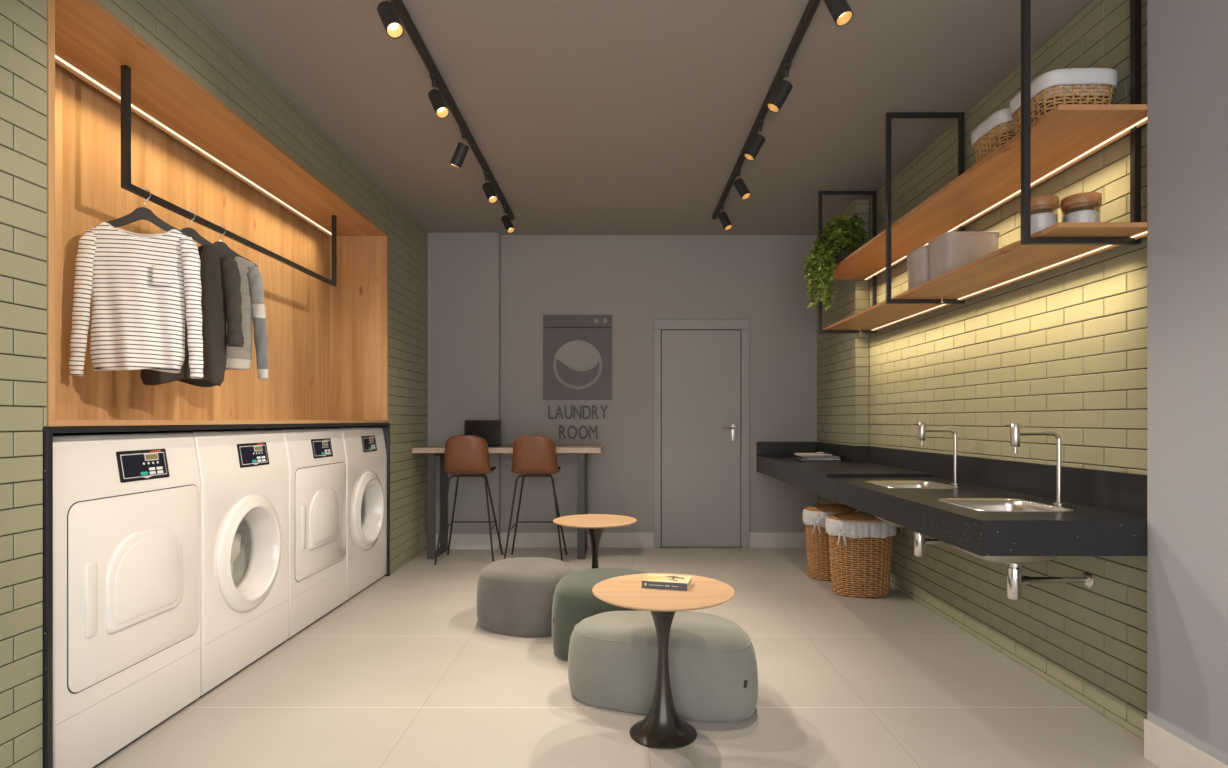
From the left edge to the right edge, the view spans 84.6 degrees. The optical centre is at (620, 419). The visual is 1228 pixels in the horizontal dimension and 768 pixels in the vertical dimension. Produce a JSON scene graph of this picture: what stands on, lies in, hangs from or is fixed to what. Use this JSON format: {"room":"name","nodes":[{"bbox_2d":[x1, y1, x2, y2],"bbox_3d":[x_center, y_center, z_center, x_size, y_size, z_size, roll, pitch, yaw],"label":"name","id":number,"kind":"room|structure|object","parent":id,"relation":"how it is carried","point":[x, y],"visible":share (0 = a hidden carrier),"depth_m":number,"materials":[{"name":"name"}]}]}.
{"room":"laundry","nodes":[
{"label":"laundry","id":0,"kind":"room"},
{"bbox_2d":[0,0,427,767],"bbox_3d":[-2.285,-0.275,2.625,0.930,2.990,7.950,0,0,0],"label":"wall","id":1,"kind":"structure","parent":0,"point":[176,29],"depth_m":2.12,"materials":[{"name":"green tile"}]},
{"bbox_2d":[46,0,387,426],"bbox_3d":[-2.050,-0.716,3.711,0.469,1.473,3.129,0,0,0],"label":"niche","id":2,"kind":"object","parent":1,"relation":"attached to","point":[327,345],"visible":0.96,"depth_m":3.48,"materials":[{"name":"brown wood"}]},
{"bbox_2d":[140,244,243,386],"bbox_3d":[-2.005,-0.491,3.138,0.449,0.670,0.163,0,0,-28],"label":"shirt","id":3,"kind":"object","parent":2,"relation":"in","point":[221,299],"visible":0.43,"depth_m":3.16,"materials":[{"name":"fabric"}]},
{"bbox_2d":[121,65,336,285],"bbox_3d":[-2.005,-1.185,3.731,0.025,0.494,2.014,0,0,0],"label":"rail","id":4,"kind":"object","parent":2,"relation":"hanging from","point":[126,184],"visible":1,"depth_m":2.93,"materials":[{"name":"black metal"}]},
{"bbox_2d":[94,188,188,236],"bbox_3d":[-2.005,-0.875,2.840,0.333,0.205,0.016,0,0,-28],"label":"clothes hanger","id":5,"kind":"object","parent":4,"relation":"hanging from","point":[141,213],"visible":0.84,"depth_m":2.83,"materials":[{"name":"black plastic"}]},
{"bbox_2d":[69,222,203,377],"bbox_3d":[-2.020,-0.497,2.831,0.464,0.638,0.142,0,0,-30],"label":"striped shirt","id":6,"kind":"object","parent":5,"relation":"hanging from","point":[138,286],"visible":1,"depth_m":2.79,"materials":[{"name":"white fabric"}]},
{"bbox_2d":[181,210,229,254],"bbox_3d":[-2.005,-0.875,3.137,0.333,0.205,0.016,0,0,-28],"label":"clothes hanger","id":7,"kind":"object","parent":4,"relation":"hanging from","point":[190,232],"visible":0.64,"depth_m":3.14,"materials":[{"name":"black plastic"}]},
{"bbox_2d":[213,225,257,266],"bbox_3d":[-2.005,-0.875,3.380,0.333,0.205,0.016,0,0,-28],"label":"clothes hanger","id":8,"kind":"object","parent":4,"relation":"hanging from","point":[220,244],"visible":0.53,"depth_m":3.39,"materials":[{"name":"grey wood"}]},
{"bbox_2d":[225,257,267,378],"bbox_3d":[-2.002,-0.518,3.375,0.429,0.620,0.109,0,0,-30],"label":"sweater","id":9,"kind":"object","parent":8,"relation":"hanging from","point":[252,289],"visible":0.34,"depth_m":3.42,"materials":[{"name":"grey fabric"}]},
{"bbox_2d":[427,233,500,547],"bbox_3d":[-1.486,-0.275,6.487,0.678,2.990,0.225,0,0,0],"label":"wall","id":10,"kind":"structure","parent":0,"point":[464,285],"depth_m":6.38,"materials":[{"name":"grey paint"}]},
{"bbox_2d":[436,534,498,548],"bbox_3d":[-1.485,1.147,6.369,0.670,0.145,0.012,0,0,0],"label":"baseboard","id":11,"kind":"structure","parent":10,"relation":"attached to","point":[458,541],"depth_m":6.36,"materials":[{"name":"stone"}]},
{"bbox_2d":[95,547,1159,767],"bbox_3d":[-0.200,1.270,2.625,5.200,0.100,7.950,0,0,0],"label":"floor","id":12,"kind":"structure","parent":0,"point":[404,672],"depth_m":2.97,"materials":[{"name":"tile"}]},
{"bbox_2d":[53,432,200,767],"bbox_3d":[-2.126,0.636,2.556,0.638,1.168,0.770,0,0,0],"label":"dryer","id":13,"kind":"object","parent":12,"relation":"on","point":[127,505],"visible":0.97,"depth_m":2.46,"materials":[{"name":"white metal"}]},
{"bbox_2d":[126,429,288,697],"bbox_3d":[-2.120,0.636,3.334,0.650,1.168,0.770,0,0,0],"label":"washing machine","id":14,"kind":"object","parent":12,"relation":"on","point":[244,473],"visible":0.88,"depth_m":3.27,"materials":[{"name":"white metal"}]},
{"bbox_2d":[231,531,240,573],"bbox_3d":[-2.046,0.666,3.372,0.210,0.421,0.356,0,0,0],"label":"laundry","id":15,"kind":"object","parent":14,"relation":"in","point":[235,553],"visible":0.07,"depth_m":3.44,"materials":[{"name":"white fabric"}]},
{"bbox_2d":[42,423,389,767],"bbox_3d":[-2.154,0.622,3.712,0.693,1.196,3.164,0,0,0],"label":"surround","id":16,"kind":"object","parent":12,"relation":"on","point":[48,432],"visible":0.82,"depth_m":2.14,"materials":[{"name":"black stone"}]},
{"bbox_2d":[255,428,345,639],"bbox_3d":[-2.126,0.636,4.113,0.638,1.168,0.770,0,0,0],"label":"dryer","id":17,"kind":"object","parent":12,"relation":"on","point":[316,458],"visible":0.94,"depth_m":4.04,"materials":[{"name":"white metal"}]},
{"bbox_2d":[298,427,386,601],"bbox_3d":[-2.120,0.636,4.891,0.650,1.168,0.770,0,0,0],"label":"washing machine","id":18,"kind":"object","parent":12,"relation":"on","point":[365,449],"visible":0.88,"depth_m":4.85,"materials":[{"name":"white metal"}]},
{"bbox_2d":[434,435,502,564],"bbox_3d":[-1.315,0.673,5.888,0.511,1.097,0.461,0,0,0],"label":"bar stool","id":19,"kind":"object","parent":12,"relation":"on","point":[465,455],"visible":0.99,"depth_m":5.71,"materials":[{"name":"leather"}]},
{"bbox_2d":[412,446,602,558],"bbox_3d":[-0.992,0.732,6.164,1.640,0.976,0.588,0,0,0],"label":"bar table","id":20,"kind":"object","parent":12,"relation":"on","point":[582,452],"visible":0.86,"depth_m":5.91,"materials":[{"name":"brown wood"}]},
{"bbox_2d":[464,420,500,446],"bbox_3d":[-1.279,0.122,6.143,0.342,0.242,0.267,0,0,0],"label":"laptop","id":21,"kind":"object","parent":20,"relation":"on","point":[489,430],"visible":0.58,"depth_m":6.26,"materials":[{"name":"black plastic"}]},
{"bbox_2d":[477,557,573,636],"bbox_3d":[-0.561,1.041,4.087,0.610,0.358,0.630,0,0,0],"label":"pouf","id":22,"kind":"object","parent":12,"relation":"on","point":[515,595],"visible":0.88,"depth_m":3.82,"materials":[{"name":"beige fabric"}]},
{"bbox_2d":[504,435,566,560],"bbox_3d":[-0.735,0.673,5.888,0.511,1.097,0.461,0,0,0],"label":"bar stool","id":23,"kind":"object","parent":12,"relation":"on","point":[533,455],"visible":0.99,"depth_m":5.71,"materials":[{"name":"brown leather"}]},
{"bbox_2d":[553,514,636,568],"bbox_3d":[-0.168,0.940,4.450,0.553,0.561,0.553,0,0,0],"label":"side table","id":24,"kind":"object","parent":12,"relation":"on","point":[594,524],"visible":0.54,"depth_m":4.42,"materials":[{"name":"brown wood"}]},
{"bbox_2d":[552,568,648,660],"bbox_3d":[-0.051,1.026,3.633,0.631,0.388,0.622,0,0,0],"label":"pouf","id":25,"kind":"object","parent":12,"relation":"on","point":[574,600],"visible":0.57,"depth_m":3.42,"materials":[{"name":"green fabric"}]},
{"bbox_2d":[568,610,757,722],"bbox_3d":[0.193,1.048,2.999,0.845,0.343,0.489,0,0,18],"label":"pouf","id":26,"kind":"object","parent":12,"relation":"on","point":[613,655],"visible":0.9,"depth_m":2.79,"materials":[{"name":"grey fabric"}]},
{"bbox_2d":[592,573,734,749],"bbox_3d":[0.166,0.940,2.630,0.553,0.561,0.553,0,0,0],"label":"side table","id":27,"kind":"object","parent":12,"relation":"on","point":[662,728],"visible":0.99,"depth_m":2.59,"materials":[{"name":"brown wood"}]},
{"bbox_2d":[642,574,691,590],"bbox_3d":[0.187,0.645,2.689,0.180,0.028,0.127,0,0,15],"label":"book","id":28,"kind":"object","parent":27,"relation":"on","point":[657,581],"visible":1,"depth_m":2.65,"materials":[{"name":"beige paper"}]},
{"bbox_2d":[666,576,684,580],"bbox_3d":[0.211,0.631,2.692,0.084,0.001,0.067,0,0,45],"label":"print","id":29,"kind":"object","parent":28,"relation":"on","point":[668,578],"depth_m":2.69,"materials":[{"name":"brown paper"}]},
{"bbox_2d":[802,501,862,580],"bbox_3d":[1.657,0.924,5.222,0.484,0.588,0.351,0,0,3],"label":"laundry hamper","id":30,"kind":"object","parent":12,"relation":"on","point":[814,517],"visible":0.6,"depth_m":5.13,"materials":[{"name":"brown wicker"}]},
{"bbox_2d":[825,510,895,597],"bbox_3d":[1.694,0.924,4.757,0.484,0.588,0.351,0,0,3],"label":"laundry hamper","id":31,"kind":"object","parent":12,"relation":"on","point":[860,543],"visible":0.96,"depth_m":4.63,"materials":[{"name":"brown wicker"}]},
{"bbox_2d":[188,0,1092,234],"bbox_3d":[-0.200,-1.820,2.625,5.200,0.100,7.950,0,0,0],"label":"ceiling","id":32,"kind":"structure","parent":0,"point":[588,117],"depth_m":3.63,"materials":[{"name":"grey paint"}]},
{"bbox_2d":[390,0,513,219],"bbox_3d":[-0.938,-1.751,2.776,0.036,0.038,6.152,0,0,0],"label":"ceiling track","id":33,"kind":"object","parent":32,"relation":"attached to","point":[399,6],"visible":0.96,"depth_m":3.55,"materials":[{"name":"black metal"}]},
{"bbox_2d":[377,0,403,38],"bbox_3d":[-0.919,-1.624,2.680,0.081,0.220,0.139,0,0,-43],"label":"spotlight","id":34,"kind":"object","parent":33,"relation":"hanging from","point":[388,15],"visible":1,"depth_m":2.66,"materials":[{"name":"grey metal"}]},
{"bbox_2d":[428,72,448,118],"bbox_3d":[-0.919,-1.624,3.390,0.081,0.220,0.139,0,0,-43],"label":"spotlight","id":35,"kind":"object","parent":33,"relation":"hanging from","point":[438,103],"visible":1,"depth_m":3.38,"materials":[{"name":"grey metal"}]},
{"bbox_2d":[450,127,468,168],"bbox_3d":[-0.965,-1.622,4.041,0.117,0.224,0.092,0,0,0],"label":"spotlight","id":36,"kind":"object","parent":33,"relation":"hanging from","point":[461,151],"visible":1,"depth_m":4.02,"materials":[{"name":"grey metal"}]},
{"bbox_2d":[482,171,497,202],"bbox_3d":[-0.919,-1.624,4.720,0.081,0.220,0.139,0,0,-43],"label":"spotlight","id":37,"kind":"object","parent":33,"relation":"hanging from","point":[487,187],"visible":1,"depth_m":4.70,"materials":[{"name":"grey metal"}]},
{"bbox_2d":[501,205,514,232],"bbox_3d":[-0.918,-1.623,5.471,0.136,0.221,0.084,0,0,43],"label":"spotlight","id":38,"kind":"object","parent":33,"relation":"hanging from","point":[509,227],"visible":1,"depth_m":5.45,"materials":[{"name":"grey metal"}]},
{"bbox_2d":[712,0,820,218],"bbox_3d":[0.812,-1.751,2.766,0.036,0.038,6.132,0,0,0],"label":"ceiling track","id":39,"kind":"object","parent":32,"relation":"attached to","point":[812,5],"visible":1,"depth_m":3.48,"materials":[{"name":"black metal"}]},
{"bbox_2d":[718,202,731,230],"bbox_3d":[0.829,-1.623,5.382,0.081,0.223,0.132,0,0,-44],"label":"spotlight","id":40,"kind":"object","parent":39,"relation":"hanging from","point":[723,218],"visible":1,"depth_m":5.36,"materials":[{"name":"grey metal"}]},
{"bbox_2d":[733,167,750,199],"bbox_3d":[0.830,-1.623,4.641,0.081,0.222,0.135,0,0,-44],"label":"spotlight","id":41,"kind":"object","parent":39,"relation":"hanging from","point":[739,184],"visible":1,"depth_m":4.62,"materials":[{"name":"grey metal"}]},
{"bbox_2d":[744,119,764,160],"bbox_3d":[0.781,-1.623,3.930,0.125,0.222,0.090,0,0,0],"label":"spotlight","id":42,"kind":"object","parent":39,"relation":"hanging from","point":[758,140],"visible":1,"depth_m":3.90,"materials":[{"name":"grey metal"}]},
{"bbox_2d":[767,62,792,112],"bbox_3d":[0.781,-1.623,3.310,0.125,0.222,0.090,0,0,0],"label":"spotlight","id":43,"kind":"object","parent":39,"relation":"hanging from","point":[784,88],"visible":1,"depth_m":3.28,"materials":[{"name":"grey metal"}]},
{"bbox_2d":[823,0,852,26],"bbox_3d":[0.826,-1.622,2.584,0.079,0.224,0.127,0,0,-41],"label":"spotlight","id":44,"kind":"object","parent":39,"relation":"hanging from","point":[840,11],"visible":1,"depth_m":2.56,"materials":[{"name":"grey metal"}]},
{"bbox_2d":[818,191,876,332],"bbox_3d":[1.756,-1.220,5.225,0.444,1.099,0.024,0,0,0],"label":"frame","id":45,"kind":"object","parent":32,"relation":"hanging from","point":[820,193],"visible":0.73,"depth_m":5.21,"materials":[{"name":"black metal"}]},
{"bbox_2d":[886,112,963,303],"bbox_3d":[1.756,-1.220,3.894,0.444,1.099,0.024,0,0,0],"label":"frame","id":46,"kind":"object","parent":32,"relation":"hanging from","point":[960,115],"visible":0.79,"depth_m":3.88,"materials":[{"name":"black metal"}]},
{"bbox_2d":[1021,0,1140,244],"bbox_3d":[1.756,-1.220,2.576,0.444,1.099,0.024,0,0,0],"label":"frame","id":47,"kind":"object","parent":32,"relation":"hanging from","point":[1135,5],"visible":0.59,"depth_m":2.56,"materials":[{"name":"black metal"}]},
{"bbox_2d":[501,235,816,532],"bbox_3d":[0.369,-0.275,6.529,3.032,2.990,0.141,0,0,0],"label":"wall","id":48,"kind":"structure","parent":0,"point":[637,280],"depth_m":6.46,"materials":[{"name":"grey paint"}]},
{"bbox_2d":[500,532,653,547],"bbox_3d":[-0.416,1.147,6.453,1.464,0.145,0.012,0,0,0],"label":"baseboard","id":49,"kind":"structure","parent":48,"relation":"attached to","point":[523,539],"depth_m":6.45,"materials":[{"name":"stone"}]},
{"bbox_2d":[543,315,611,399],"bbox_3d":[-0.409,-0.596,6.442,0.656,0.809,0.031,0,0,0],"label":"sign","id":50,"kind":"object","parent":48,"relation":"attached to","point":[558,330],"visible":1,"depth_m":6.44,"materials":[{"name":"grey paint"}]},
{"bbox_2d":[548,405,607,438],"bbox_3d":[-0.404,0.021,6.450,0.570,0.321,0.016,0,0,0],"label":"lettering","id":51,"kind":"object","parent":48,"relation":"attached to","point":[584,406],"depth_m":6.44,"materials":[{"name":"grey paint"}]},
{"bbox_2d":[654,319,749,547],"bbox_3d":[0.774,0.130,6.452,0.916,2.180,0.114,0,0,0],"label":"door","id":52,"kind":"structure","parent":48,"relation":"in","point":[702,377],"depth_m":6.45,"materials":[{"name":"grey paint"}]},
{"bbox_2d":[749,532,806,547],"bbox_3d":[1.556,1.147,6.453,0.648,0.145,0.012,0,0,0],"label":"baseboard","id":53,"kind":"structure","parent":48,"relation":"attached to","point":[757,539],"depth_m":6.45,"materials":[{"name":"stone"}]},
{"bbox_2d":[817,199,869,504],"bbox_3d":[1.938,-0.275,6.000,0.115,2.990,1.200,0,0,0],"label":"pillar","id":54,"kind":"structure","parent":0,"point":[843,366],"depth_m":5.66,"materials":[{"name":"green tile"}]},
{"bbox_2d":[869,0,1146,739],"bbox_3d":[2.170,-0.275,4.367,0.360,2.990,4.466,0,0,0],"label":"wall","id":55,"kind":"structure","parent":0,"point":[1062,350],"depth_m":3.17,"materials":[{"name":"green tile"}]},
{"bbox_2d":[756,442,1146,555],"bbox_3d":[1.645,0.349,4.446,0.689,0.284,4.022,0,0,0],"label":"countertop","id":56,"kind":"structure","parent":55,"relation":"attached to","point":[1109,516],"depth_m":3.04,"materials":[{"name":"black stone"}]},
{"bbox_2d":[794,452,840,460],"bbox_3d":[1.662,0.306,5.716,0.345,0.067,0.306,0,0,6],"label":"magazines","id":57,"kind":"object","parent":56,"relation":"on","point":[818,456],"visible":0.99,"depth_m":5.58,"materials":[{"name":"grey paper"}]},
{"bbox_2d":[865,480,958,556],"bbox_3d":[1.708,0.559,3.780,0.564,0.402,0.438,0,0,0],"label":"sink","id":58,"kind":"object","parent":56,"relation":"in","point":[920,541],"visible":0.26,"depth_m":3.78,"materials":[{"name":"silver metal"}]},
{"bbox_2d":[865,480,958,527],"bbox_3d":[1.620,0.474,3.780,0.388,0.232,0.438,0,0,0],"label":"basin","id":59,"kind":"object","parent":58,"relation":"in","point":[903,484],"depth_m":3.97,"materials":[{"name":"silver metal"}]},
{"bbox_2d":[912,422,959,484],"bbox_3d":[1.770,0.188,3.785,0.262,0.348,0.048,0,0,0],"label":"tap","id":60,"kind":"object","parent":56,"relation":"on","point":[922,430],"visible":1,"depth_m":3.78,"materials":[{"name":"silver metal"}]},
{"bbox_2d":[938,498,1093,599],"bbox_3d":[1.708,0.559,2.870,0.564,0.402,0.438,0,0,0],"label":"sink","id":61,"kind":"object","parent":56,"relation":"in","point":[1015,579],"visible":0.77,"depth_m":2.86,"materials":[{"name":"silver metal"}]},
{"bbox_2d":[938,498,1073,563],"bbox_3d":[1.620,0.474,2.870,0.388,0.232,0.438,0,0,0],"label":"basin","id":62,"kind":"object","parent":61,"relation":"in","point":[980,504],"depth_m":2.95,"materials":[{"name":"silver metal"}]},
{"bbox_2d":[1003,423,1065,504],"bbox_3d":[1.770,0.188,2.890,0.262,0.348,0.048,0,0,0],"label":"tap","id":63,"kind":"object","parent":56,"relation":"on","point":[1015,432],"visible":1,"depth_m":2.88,"materials":[{"name":"silver metal"}]},
{"bbox_2d":[756,442,1146,516],"bbox_3d":[1.916,0.284,4.491,0.574,0.155,4.080,0,0,-9],"label":"backsplash","id":64,"kind":"structure","parent":55,"relation":"attached to","point":[1124,492],"depth_m":3.41,"materials":[{"name":"black stone"}]},
{"bbox_2d":[822,222,1146,333],"bbox_3d":[1.786,-0.699,3.917,0.407,0.030,2.960,0,0,0],"label":"wall shelf","id":65,"kind":"object","parent":55,"relation":"attached to","point":[1014,262],"visible":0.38,"depth_m":3.14,"materials":[{"name":"brown wood"}]},
{"bbox_2d":[906,245,929,289],"bbox_3d":[1.770,-0.831,3.765,0.276,0.233,0.246,0,0,0],"label":"fabric bin","id":66,"kind":"object","parent":65,"relation":"on","point":[918,263],"visible":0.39,"depth_m":3.71,"materials":[{"name":"grey fabric"}]},
{"bbox_2d":[928,231,998,279],"bbox_3d":[1.775,-0.831,3.500,0.276,0.233,0.246,0,0,0],"label":"fabric bin","id":67,"kind":"object","parent":65,"relation":"on","point":[952,250],"visible":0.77,"depth_m":3.38,"materials":[{"name":"grey fabric"}]},
{"bbox_2d":[1019,195,1059,234],"bbox_3d":[1.724,-0.809,2.780,0.142,0.190,0.142,0,0,0],"label":"storage jar","id":68,"kind":"object","parent":65,"relation":"on","point":[1043,207],"visible":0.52,"depth_m":2.73,"materials":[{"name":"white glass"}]},
{"bbox_2d":[1060,192,1101,221],"bbox_3d":[1.872,-0.809,2.745,0.142,0.190,0.142,0,0,0],"label":"storage jar","id":69,"kind":"object","parent":65,"relation":"on","point":[1079,207],"visible":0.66,"depth_m":2.70,"materials":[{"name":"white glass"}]},
{"bbox_2d":[832,104,1146,280],"bbox_3d":[1.786,-1.124,3.917,0.407,0.032,2.960,0,0,0],"label":"wall shelf","id":70,"kind":"object","parent":55,"relation":"attached to","point":[1066,135],"visible":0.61,"depth_m":3.10,"materials":[{"name":"brown wood"}]},
{"bbox_2d":[802,214,868,311],"bbox_3d":[1.640,-1.183,5.087,0.467,0.735,0.532,0,0,0],"label":"trailing plant","id":71,"kind":"object","parent":70,"relation":"on","point":[840,239],"visible":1,"depth_m":4.98,"materials":[{"name":"green plant"}]},
{"bbox_2d":[971,107,1016,162],"bbox_3d":[1.812,-1.257,3.095,0.302,0.228,0.313,0,0,0],"label":"wicker basket","id":72,"kind":"object","parent":70,"relation":"on","point":[998,129],"visible":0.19,"depth_m":3.03,"materials":[{"name":"beige wicker"}]},
{"bbox_2d":[1010,68,1117,133],"bbox_3d":[1.812,-1.257,2.775,0.302,0.228,0.313,0,0,0],"label":"wicker basket","id":73,"kind":"object","parent":70,"relation":"on","point":[1052,88],"visible":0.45,"depth_m":2.64,"materials":[{"name":"brown wicker"}]},
{"bbox_2d":[1147,0,1227,764],"bbox_3d":[2.125,-0.275,0.542,0.450,2.990,3.784,0,0,0],"label":"wall","id":74,"kind":"structure","parent":0,"point":[1187,40],"depth_m":2.26,"materials":[{"name":"grey paint"}]},
{"bbox_2d":[1144,719,1227,767],"bbox_3d":[1.895,1.150,0.545,0.009,0.140,3.790,0,0,0],"label":"baseboard","id":75,"kind":"structure","parent":74,"relation":"attached to","point":[1162,748],"depth_m":2.32,"materials":[{"name":"stone"}]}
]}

